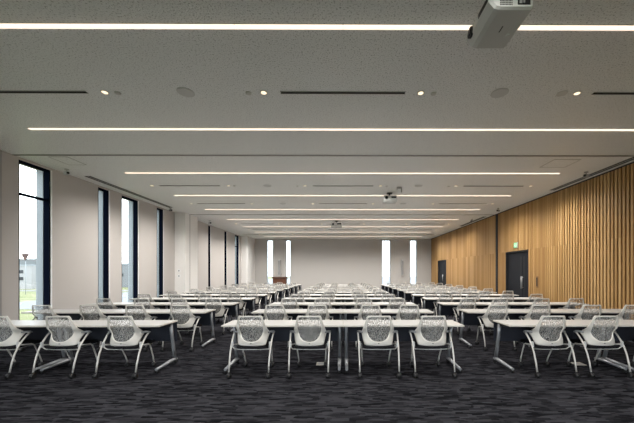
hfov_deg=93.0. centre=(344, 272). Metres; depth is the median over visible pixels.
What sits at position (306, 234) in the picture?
trim
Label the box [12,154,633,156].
trim
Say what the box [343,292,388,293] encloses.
folding table
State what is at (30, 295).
ground
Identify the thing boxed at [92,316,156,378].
chair
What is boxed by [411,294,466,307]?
folding table
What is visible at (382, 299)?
chair
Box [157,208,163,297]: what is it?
window
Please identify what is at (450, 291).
chair
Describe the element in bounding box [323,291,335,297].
chair
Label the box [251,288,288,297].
folding table
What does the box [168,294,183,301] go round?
chair
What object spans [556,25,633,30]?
diffuser
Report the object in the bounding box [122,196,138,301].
window
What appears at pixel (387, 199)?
projector
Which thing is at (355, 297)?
chair
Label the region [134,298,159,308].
chair
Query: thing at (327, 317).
chair
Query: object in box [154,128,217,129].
diffuser
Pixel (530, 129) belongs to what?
diffuser
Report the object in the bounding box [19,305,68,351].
chair
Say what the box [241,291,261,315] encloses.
chair
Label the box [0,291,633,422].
floor
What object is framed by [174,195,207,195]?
diffuser
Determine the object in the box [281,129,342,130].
diffuser
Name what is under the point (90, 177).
ceiling vent
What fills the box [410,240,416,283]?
window
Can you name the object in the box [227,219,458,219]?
light strip
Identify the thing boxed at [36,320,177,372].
folding table
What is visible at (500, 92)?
ceiling speaker
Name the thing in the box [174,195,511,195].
light strip
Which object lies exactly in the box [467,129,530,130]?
diffuser
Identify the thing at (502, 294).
chair
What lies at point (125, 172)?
diffuser
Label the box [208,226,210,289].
window
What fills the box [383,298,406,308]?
chair
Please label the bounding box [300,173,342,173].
diffuser
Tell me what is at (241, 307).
chair
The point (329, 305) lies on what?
chair
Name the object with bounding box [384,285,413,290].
folding table
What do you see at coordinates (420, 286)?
folding table
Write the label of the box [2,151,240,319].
wall
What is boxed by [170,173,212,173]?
diffuser
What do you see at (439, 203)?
ceiling vent
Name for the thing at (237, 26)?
diffuser
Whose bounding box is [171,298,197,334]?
chair
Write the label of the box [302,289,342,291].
folding table
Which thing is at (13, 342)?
chair
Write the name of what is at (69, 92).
ceiling vent
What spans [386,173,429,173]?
diffuser
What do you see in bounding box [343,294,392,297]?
folding table
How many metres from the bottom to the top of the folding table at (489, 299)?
0.720 m
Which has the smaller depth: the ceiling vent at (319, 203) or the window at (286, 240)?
the ceiling vent at (319, 203)
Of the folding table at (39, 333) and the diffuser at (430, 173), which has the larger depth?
the diffuser at (430, 173)
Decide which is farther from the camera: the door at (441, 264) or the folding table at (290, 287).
the door at (441, 264)
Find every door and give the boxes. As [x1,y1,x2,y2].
[438,260,445,284]
[506,250,527,296]
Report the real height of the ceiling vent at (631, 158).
0.012 m
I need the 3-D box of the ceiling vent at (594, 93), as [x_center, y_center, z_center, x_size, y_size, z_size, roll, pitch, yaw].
[4.732,-2.725,4.559,1.900,0.009,0.056,0,0,0]
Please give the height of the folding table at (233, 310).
0.720 m
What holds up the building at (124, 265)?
on the ground at (30, 295)
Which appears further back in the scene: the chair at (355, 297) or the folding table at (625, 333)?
the chair at (355, 297)
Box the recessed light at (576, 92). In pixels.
[572,91,581,95]
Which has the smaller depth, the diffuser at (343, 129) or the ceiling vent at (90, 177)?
the diffuser at (343, 129)
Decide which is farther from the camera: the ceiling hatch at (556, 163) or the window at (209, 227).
the window at (209, 227)
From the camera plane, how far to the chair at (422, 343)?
4.38 m
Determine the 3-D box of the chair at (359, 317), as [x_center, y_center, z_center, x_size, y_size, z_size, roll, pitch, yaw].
[0.504,1.062,5.975,0.622,0.875,0.598,0,0,-2]
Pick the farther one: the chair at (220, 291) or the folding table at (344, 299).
the chair at (220, 291)
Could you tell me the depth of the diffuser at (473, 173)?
8.21 m
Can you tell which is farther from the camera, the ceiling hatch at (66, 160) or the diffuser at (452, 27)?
the ceiling hatch at (66, 160)
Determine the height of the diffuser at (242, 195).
0.012 m
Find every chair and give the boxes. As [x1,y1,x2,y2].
[0,316,44,378]
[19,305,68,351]
[28,316,100,378]
[67,305,112,350]
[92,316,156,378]
[96,298,122,308]
[114,305,161,350]
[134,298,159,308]
[138,294,154,301]
[160,305,203,351]
[166,291,179,297]
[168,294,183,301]
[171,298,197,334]
[194,291,208,297]
[198,294,219,321]
[198,298,229,334]
[220,291,233,316]
[222,294,246,324]
[226,316,274,377]
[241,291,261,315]
[255,289,271,310]
[257,305,292,350]
[263,287,278,306]
[272,285,285,302]
[277,298,302,308]
[287,316,330,377]
[290,294,305,301]
[301,305,332,350]
[311,298,334,308]
[320,294,334,301]
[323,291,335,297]
[351,298,373,308]
[353,294,368,301]
[354,305,386,350]
[357,316,400,377]
[373,291,386,297]
[380,294,395,301]
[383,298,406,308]
[392,305,425,350]
[409,316,456,377]
[420,291,436,314]
[433,294,452,319]
[447,291,461,316]
[452,298,482,334]
[463,294,479,301]
[475,305,516,350]
[483,298,508,334]
[497,294,513,301]
[515,305,560,350]
[518,316,579,377]
[524,298,549,308]
[526,294,542,301]
[558,298,583,308]
[563,305,612,350]
[565,316,633,377]
[608,305,633,350]
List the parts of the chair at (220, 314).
net panel, backrest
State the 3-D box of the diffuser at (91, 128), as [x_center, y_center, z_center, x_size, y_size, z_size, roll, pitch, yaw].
[-4.188,-2.720,5.683,1.182,0.012,0.052,0,0,0]
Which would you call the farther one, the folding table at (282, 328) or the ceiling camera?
the ceiling camera
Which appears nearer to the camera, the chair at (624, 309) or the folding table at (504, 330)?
the folding table at (504, 330)
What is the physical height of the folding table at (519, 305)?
0.720 m
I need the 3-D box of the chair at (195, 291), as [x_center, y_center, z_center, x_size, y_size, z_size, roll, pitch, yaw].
[-4.912,1.062,10.366,0.622,0.875,0.598,0,0,-1]
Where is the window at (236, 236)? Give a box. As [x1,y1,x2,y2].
[235,235,238,285]
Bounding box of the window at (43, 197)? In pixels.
[19,160,51,319]
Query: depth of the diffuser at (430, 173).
8.21 m
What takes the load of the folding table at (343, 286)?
on the floor
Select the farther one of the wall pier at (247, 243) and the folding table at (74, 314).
the wall pier at (247, 243)
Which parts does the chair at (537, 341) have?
leg, leg, seat, backrest, net panel, leg, leg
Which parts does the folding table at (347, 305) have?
modesty panel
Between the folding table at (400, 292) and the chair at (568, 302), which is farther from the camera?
the folding table at (400, 292)
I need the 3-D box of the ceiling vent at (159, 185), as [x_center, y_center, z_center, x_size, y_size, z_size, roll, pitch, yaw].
[-4.858,-2.725,9.411,1.900,0.009,0.056,0,0,0]
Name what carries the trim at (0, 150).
attached to the wall at (74, 199)
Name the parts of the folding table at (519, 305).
modesty panel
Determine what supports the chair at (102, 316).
on the floor
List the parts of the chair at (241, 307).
net panel, backrest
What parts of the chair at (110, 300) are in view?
net panel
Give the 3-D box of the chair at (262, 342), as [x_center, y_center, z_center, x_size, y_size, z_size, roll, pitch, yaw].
[-1.358,1.062,4.510,0.622,0.875,0.598,0,0,0]
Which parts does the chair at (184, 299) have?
net panel, backrest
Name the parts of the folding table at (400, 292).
modesty panel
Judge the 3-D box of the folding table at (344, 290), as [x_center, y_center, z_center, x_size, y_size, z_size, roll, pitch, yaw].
[0.846,1.140,13.530,1.797,0.720,0.573,0,0,0]
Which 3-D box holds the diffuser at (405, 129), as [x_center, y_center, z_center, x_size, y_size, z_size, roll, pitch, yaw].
[1.762,-2.720,5.707,1.182,0.012,0.052,0,0,0]
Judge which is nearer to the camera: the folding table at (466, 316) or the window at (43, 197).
the folding table at (466, 316)
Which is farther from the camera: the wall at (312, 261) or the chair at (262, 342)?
the wall at (312, 261)
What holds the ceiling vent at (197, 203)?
in the ceiling
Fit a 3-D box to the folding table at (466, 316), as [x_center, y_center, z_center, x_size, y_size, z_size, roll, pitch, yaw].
[3.345,1.140,6.191,1.797,0.720,0.573,0,0,0]
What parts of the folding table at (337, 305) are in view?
modesty panel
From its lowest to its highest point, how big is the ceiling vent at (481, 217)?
0.012 m
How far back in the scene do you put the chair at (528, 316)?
5.81 m
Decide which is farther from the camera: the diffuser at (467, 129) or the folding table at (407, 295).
the folding table at (407, 295)
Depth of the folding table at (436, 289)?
13.50 m
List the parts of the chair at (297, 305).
net panel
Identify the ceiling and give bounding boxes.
[0,0,633,238]
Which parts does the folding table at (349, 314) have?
modesty panel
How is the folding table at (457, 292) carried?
on the floor
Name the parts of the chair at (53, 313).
net panel, backrest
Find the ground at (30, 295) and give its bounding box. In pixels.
[20,276,415,319]
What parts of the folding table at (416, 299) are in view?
modesty panel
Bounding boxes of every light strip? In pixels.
[0,23,633,30]
[27,128,633,130]
[124,172,559,173]
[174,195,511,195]
[205,209,480,209]
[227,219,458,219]
[242,226,330,226]
[264,236,421,236]
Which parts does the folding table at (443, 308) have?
modesty panel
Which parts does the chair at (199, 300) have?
backrest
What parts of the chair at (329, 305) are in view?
net panel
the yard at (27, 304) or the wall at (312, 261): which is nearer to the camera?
the wall at (312, 261)
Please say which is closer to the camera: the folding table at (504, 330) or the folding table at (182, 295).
the folding table at (504, 330)
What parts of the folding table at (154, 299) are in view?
modesty panel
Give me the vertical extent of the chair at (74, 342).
0.875 m
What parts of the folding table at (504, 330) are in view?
leg, modesty panel, leg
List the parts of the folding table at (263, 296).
modesty panel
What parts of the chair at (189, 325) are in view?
net panel, backrest, seat, leg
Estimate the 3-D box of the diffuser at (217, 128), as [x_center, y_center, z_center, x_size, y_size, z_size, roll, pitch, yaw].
[-1.808,-2.720,5.693,1.182,0.012,0.052,0,0,0]
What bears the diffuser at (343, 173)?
attached to the light strip at (124, 172)
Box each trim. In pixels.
[0,150,1,319]
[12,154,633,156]
[190,214,364,214]
[306,234,441,234]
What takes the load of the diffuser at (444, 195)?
attached to the light strip at (174, 195)
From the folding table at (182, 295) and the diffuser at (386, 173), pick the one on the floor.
the folding table at (182, 295)
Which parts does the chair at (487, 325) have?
leg, seat, backrest, net panel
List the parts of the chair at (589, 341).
leg, leg, seat, backrest, net panel, leg, leg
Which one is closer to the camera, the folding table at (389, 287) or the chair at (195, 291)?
the chair at (195, 291)
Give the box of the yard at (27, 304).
[20,277,415,308]
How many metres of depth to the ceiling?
4.81 m
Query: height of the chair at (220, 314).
0.875 m
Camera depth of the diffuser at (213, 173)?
8.21 m
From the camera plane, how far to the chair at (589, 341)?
4.38 m
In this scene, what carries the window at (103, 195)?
in the wall at (74, 199)
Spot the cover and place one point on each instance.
(562, 93)
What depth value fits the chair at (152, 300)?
8.72 m
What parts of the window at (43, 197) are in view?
edge trim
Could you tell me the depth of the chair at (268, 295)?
11.69 m
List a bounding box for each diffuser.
[0,24,21,28]
[17,24,128,28]
[28,128,91,129]
[91,128,154,129]
[125,172,168,173]
[126,24,235,28]
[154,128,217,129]
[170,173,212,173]
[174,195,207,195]
[208,195,241,195]
[213,173,255,173]
[217,128,279,129]
[235,24,342,29]
[242,195,275,195]
[256,173,299,173]
[276,195,308,195]
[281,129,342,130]
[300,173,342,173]
[309,195,342,195]
[343,25,450,29]
[343,129,404,130]
[343,173,385,173]
[343,195,376,195]
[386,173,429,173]
[405,129,467,130]
[410,195,443,195]
[430,173,472,173]
[444,195,476,195]
[450,25,557,29]
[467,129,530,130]
[473,173,515,173]
[478,195,510,195]
[516,173,559,173]
[530,129,592,130]
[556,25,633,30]
[592,129,633,130]
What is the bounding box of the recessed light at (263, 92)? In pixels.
[260,90,267,94]
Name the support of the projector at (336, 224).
hanging from the ceiling
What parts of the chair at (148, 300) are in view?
net panel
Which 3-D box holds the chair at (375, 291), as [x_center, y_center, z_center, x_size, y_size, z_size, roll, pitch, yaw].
[1.246,1.062,10.380,0.622,0.875,0.598,0,0,1]
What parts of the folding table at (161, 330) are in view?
leg, modesty panel, leg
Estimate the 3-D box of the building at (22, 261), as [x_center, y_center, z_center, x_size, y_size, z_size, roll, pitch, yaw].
[-175.641,-0.675,159.296,50.400,12.350,20.400,0,0,0]
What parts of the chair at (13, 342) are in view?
net panel, backrest, leg, seat, leg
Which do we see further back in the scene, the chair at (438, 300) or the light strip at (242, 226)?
the light strip at (242, 226)
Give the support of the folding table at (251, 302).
on the floor
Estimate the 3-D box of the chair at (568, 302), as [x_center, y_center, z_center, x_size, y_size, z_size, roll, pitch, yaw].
[5.647,1.062,7.459,0.622,0.875,0.598,0,0,-1]
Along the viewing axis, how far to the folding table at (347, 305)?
7.78 m
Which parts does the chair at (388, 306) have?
net panel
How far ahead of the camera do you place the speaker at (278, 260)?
24.21 m
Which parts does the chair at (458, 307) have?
backrest, net panel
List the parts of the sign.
post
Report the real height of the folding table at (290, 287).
0.720 m
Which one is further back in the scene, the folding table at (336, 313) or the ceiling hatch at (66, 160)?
the ceiling hatch at (66, 160)
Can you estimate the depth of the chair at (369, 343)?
4.37 m
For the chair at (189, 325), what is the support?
on the floor
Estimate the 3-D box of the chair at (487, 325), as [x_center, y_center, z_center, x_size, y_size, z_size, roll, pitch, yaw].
[2.977,1.062,5.979,0.622,0.875,0.598,0,0,0]
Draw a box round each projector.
[331,221,341,227]
[382,193,396,203]
[467,0,532,47]
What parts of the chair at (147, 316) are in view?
net panel, backrest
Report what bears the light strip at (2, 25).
attached to the ceiling
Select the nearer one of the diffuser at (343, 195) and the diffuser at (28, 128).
the diffuser at (28, 128)
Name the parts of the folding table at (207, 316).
modesty panel, leg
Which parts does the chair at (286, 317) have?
net panel, backrest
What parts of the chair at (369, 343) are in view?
leg, seat, backrest, net panel, leg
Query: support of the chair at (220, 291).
on the floor
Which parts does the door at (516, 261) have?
vision panel, vision panel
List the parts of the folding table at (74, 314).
modesty panel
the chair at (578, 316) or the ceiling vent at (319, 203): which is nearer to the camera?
the chair at (578, 316)
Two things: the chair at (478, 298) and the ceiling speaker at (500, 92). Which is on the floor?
the chair at (478, 298)
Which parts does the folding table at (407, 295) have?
modesty panel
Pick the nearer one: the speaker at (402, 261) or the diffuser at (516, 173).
the diffuser at (516, 173)
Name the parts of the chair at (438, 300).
backrest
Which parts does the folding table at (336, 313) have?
modesty panel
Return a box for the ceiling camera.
[64,169,69,175]
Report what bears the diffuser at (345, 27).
attached to the light strip at (2, 25)
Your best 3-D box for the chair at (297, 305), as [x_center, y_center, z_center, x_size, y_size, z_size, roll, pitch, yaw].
[-1.343,1.062,7.435,0.622,0.875,0.598,0,0,-2]
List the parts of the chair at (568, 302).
net panel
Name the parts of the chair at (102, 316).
net panel, backrest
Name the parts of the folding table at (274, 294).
modesty panel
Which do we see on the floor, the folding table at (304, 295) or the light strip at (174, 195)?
the folding table at (304, 295)
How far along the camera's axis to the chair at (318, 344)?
4.37 m
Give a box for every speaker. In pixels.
[176,87,194,96]
[278,260,279,274]
[401,260,403,274]
[491,88,508,97]
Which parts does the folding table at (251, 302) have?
modesty panel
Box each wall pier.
[175,212,197,293]
[241,236,254,284]
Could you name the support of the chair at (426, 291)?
on the floor
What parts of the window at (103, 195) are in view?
edge trim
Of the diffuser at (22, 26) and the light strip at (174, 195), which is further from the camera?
the light strip at (174, 195)
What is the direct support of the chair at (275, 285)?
on the floor
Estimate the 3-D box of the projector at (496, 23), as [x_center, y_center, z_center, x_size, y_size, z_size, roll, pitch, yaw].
[1.513,-2.559,2.968,0.430,0.342,0.516,0,0,0]
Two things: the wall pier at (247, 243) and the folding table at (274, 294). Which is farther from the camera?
the wall pier at (247, 243)
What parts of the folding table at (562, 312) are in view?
modesty panel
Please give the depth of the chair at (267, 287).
13.14 m
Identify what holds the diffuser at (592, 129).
attached to the light strip at (298, 129)
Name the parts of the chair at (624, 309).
backrest, net panel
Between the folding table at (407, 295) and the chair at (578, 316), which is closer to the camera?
the chair at (578, 316)
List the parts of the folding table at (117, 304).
modesty panel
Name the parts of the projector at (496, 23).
connector panel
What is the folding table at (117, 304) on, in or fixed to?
on the floor
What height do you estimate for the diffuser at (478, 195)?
0.012 m
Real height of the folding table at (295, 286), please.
0.720 m
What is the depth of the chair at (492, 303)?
7.29 m
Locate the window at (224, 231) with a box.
[224,231,225,287]
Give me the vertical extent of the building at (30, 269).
8.150 m
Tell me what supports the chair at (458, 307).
on the floor
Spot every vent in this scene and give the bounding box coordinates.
[0,91,87,93]
[85,176,172,207]
[159,185,219,185]
[197,203,244,203]
[280,91,405,93]
[319,203,366,203]
[439,203,486,203]
[461,217,484,225]
[466,186,522,186]
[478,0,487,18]
[551,157,633,190]
[591,92,633,94]
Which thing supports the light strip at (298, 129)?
attached to the ceiling
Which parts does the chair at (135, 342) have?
leg, net panel, backrest, seat, leg, leg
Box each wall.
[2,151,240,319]
[255,239,430,289]
[431,162,633,319]
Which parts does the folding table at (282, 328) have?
leg, modesty panel, leg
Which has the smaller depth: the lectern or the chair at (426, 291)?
the chair at (426, 291)
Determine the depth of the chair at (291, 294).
8.72 m
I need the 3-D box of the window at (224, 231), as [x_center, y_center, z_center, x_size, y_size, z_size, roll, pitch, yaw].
[-7.896,-0.585,19.511,0.364,4.170,0.385,0,0,0]
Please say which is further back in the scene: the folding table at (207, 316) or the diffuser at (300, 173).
the diffuser at (300, 173)
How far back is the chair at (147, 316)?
5.79 m
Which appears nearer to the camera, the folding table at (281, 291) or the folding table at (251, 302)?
the folding table at (251, 302)
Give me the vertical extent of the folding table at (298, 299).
0.720 m
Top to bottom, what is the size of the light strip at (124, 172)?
0.015 m
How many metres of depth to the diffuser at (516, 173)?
8.21 m
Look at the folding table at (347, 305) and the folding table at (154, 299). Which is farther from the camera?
the folding table at (154, 299)
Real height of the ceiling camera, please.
0.150 m
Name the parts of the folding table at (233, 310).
modesty panel, leg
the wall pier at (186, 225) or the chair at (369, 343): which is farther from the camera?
the wall pier at (186, 225)
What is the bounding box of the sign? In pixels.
[21,254,28,294]
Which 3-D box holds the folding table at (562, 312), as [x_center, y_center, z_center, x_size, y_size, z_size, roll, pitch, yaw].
[5.145,1.140,6.198,1.797,0.720,0.573,0,0,0]
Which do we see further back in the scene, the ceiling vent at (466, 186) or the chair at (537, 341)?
the ceiling vent at (466, 186)
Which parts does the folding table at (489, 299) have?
modesty panel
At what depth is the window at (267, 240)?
24.47 m
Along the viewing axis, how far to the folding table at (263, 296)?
10.67 m
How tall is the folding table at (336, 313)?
0.720 m
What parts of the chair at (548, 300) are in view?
net panel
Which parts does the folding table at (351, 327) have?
leg, modesty panel, leg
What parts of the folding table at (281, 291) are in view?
modesty panel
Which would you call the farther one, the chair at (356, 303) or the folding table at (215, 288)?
the folding table at (215, 288)
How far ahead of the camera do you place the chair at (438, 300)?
8.77 m
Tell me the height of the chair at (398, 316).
0.875 m
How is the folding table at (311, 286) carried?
on the floor
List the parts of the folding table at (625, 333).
leg, modesty panel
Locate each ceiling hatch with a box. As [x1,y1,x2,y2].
[50,157,85,164]
[540,159,580,167]
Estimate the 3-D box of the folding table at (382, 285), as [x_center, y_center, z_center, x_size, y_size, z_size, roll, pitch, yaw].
[3.292,1.140,19.420,1.797,0.720,0.573,0,0,0]
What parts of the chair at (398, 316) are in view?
backrest, net panel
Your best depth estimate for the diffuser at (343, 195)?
10.58 m
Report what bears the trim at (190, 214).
attached to the ceiling
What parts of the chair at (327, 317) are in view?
net panel, backrest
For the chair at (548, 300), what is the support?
on the floor
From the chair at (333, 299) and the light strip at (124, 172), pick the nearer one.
the light strip at (124, 172)
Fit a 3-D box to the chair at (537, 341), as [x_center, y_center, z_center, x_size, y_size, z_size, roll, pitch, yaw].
[3.032,1.062,4.527,0.622,0.875,0.598,0,0,0]
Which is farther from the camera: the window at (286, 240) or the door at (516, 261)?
the window at (286, 240)
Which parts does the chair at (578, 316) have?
backrest, net panel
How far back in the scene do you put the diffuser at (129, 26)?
3.30 m
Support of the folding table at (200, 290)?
on the floor
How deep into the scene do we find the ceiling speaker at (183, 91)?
4.52 m
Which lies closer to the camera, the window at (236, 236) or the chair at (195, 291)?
the chair at (195, 291)
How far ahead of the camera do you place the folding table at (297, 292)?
11.77 m
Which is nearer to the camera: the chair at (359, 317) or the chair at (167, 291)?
the chair at (359, 317)
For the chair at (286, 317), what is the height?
0.875 m
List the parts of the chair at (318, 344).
leg, net panel, backrest, seat, leg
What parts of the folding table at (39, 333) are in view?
modesty panel, leg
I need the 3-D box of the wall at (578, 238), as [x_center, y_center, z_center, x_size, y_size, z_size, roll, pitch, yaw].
[7.242,-0.615,10.729,0.270,4.230,28.400,0,0,0]
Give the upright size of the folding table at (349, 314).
0.720 m
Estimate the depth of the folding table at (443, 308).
7.79 m
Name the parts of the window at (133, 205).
edge trim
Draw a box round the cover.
[556,90,567,96]
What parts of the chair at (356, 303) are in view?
net panel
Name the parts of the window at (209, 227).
frame, edge trim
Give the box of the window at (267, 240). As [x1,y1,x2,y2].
[267,240,272,281]
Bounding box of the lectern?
[272,277,287,283]
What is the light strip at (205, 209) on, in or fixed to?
attached to the ceiling
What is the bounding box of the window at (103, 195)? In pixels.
[98,187,109,307]
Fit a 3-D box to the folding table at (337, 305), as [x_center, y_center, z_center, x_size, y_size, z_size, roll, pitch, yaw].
[-0.931,1.140,7.643,1.797,0.720,0.573,0,0,0]
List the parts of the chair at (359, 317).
backrest, net panel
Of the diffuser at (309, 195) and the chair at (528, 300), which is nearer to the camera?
the chair at (528, 300)
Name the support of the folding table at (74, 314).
on the floor
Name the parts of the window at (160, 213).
edge trim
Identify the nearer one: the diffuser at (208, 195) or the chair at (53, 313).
the chair at (53, 313)
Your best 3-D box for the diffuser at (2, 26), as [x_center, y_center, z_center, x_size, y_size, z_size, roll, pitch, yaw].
[-4.178,-2.720,3.303,1.182,0.012,0.052,0,0,0]
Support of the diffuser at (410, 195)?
attached to the light strip at (174, 195)
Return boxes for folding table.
[0,320,68,372]
[21,309,128,347]
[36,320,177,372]
[86,302,169,308]
[113,309,215,347]
[129,298,196,301]
[159,294,216,297]
[159,302,239,332]
[182,292,230,293]
[190,298,255,319]
[200,290,243,291]
[212,294,267,305]
[215,288,253,289]
[221,320,342,372]
[228,292,276,308]
[241,289,283,301]
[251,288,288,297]
[251,309,342,342]
[261,286,293,293]
[268,285,297,293]
[270,302,342,308]
[284,298,342,308]
[292,294,342,297]
[297,292,342,293]
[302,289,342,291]
[311,286,342,287]
[343,286,374,287]
[343,289,383,291]
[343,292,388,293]
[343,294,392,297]
[343,297,402,308]
[343,302,415,308]
[343,309,433,342]
[343,320,464,372]
[381,284,407,289]
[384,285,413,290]
[387,286,419,293]
[392,288,429,294]
[397,289,438,296]
[404,291,449,299]
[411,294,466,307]
[420,286,451,287]
[422,297,486,308]
[436,289,479,290]
[437,302,515,319]
[447,291,496,293]
[459,309,558,347]
[462,294,518,296]
[480,297,547,301]
[493,320,630,372]
[508,302,588,308]
[544,309,633,342]
[601,320,633,372]
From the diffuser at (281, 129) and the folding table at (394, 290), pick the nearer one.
the diffuser at (281, 129)
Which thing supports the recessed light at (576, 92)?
in the ceiling
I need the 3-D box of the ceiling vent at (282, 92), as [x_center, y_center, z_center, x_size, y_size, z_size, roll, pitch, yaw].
[-0.018,-2.725,4.540,1.900,0.009,0.056,0,0,0]
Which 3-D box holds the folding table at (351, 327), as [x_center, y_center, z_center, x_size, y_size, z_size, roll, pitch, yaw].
[0.881,1.140,4.711,1.797,0.720,0.573,0,0,0]
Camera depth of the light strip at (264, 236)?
22.58 m
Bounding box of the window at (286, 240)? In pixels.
[286,240,289,276]
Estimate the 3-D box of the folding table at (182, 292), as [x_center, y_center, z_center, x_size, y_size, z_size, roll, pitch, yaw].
[-5.458,1.140,12.035,1.797,0.720,0.573,0,0,0]
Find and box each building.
[20,259,35,264]
[20,265,35,288]
[122,263,127,286]
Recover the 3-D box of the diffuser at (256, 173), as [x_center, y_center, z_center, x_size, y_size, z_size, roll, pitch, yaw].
[-1.818,-2.720,8.203,1.182,0.012,0.052,0,0,0]
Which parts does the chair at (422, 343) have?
leg, seat, backrest, net panel, leg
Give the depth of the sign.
74.77 m
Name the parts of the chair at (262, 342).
leg, net panel, backrest, seat, leg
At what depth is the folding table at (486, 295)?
10.61 m
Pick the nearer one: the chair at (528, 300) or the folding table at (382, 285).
the chair at (528, 300)
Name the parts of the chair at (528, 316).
backrest, net panel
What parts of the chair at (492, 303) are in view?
backrest, net panel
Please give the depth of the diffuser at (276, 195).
10.57 m
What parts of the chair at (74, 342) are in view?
leg, net panel, backrest, seat, leg, leg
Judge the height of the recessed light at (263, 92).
0.011 m
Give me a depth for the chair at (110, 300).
7.25 m
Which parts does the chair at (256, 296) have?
backrest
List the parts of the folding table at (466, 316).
leg, modesty panel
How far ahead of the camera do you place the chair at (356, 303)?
7.27 m

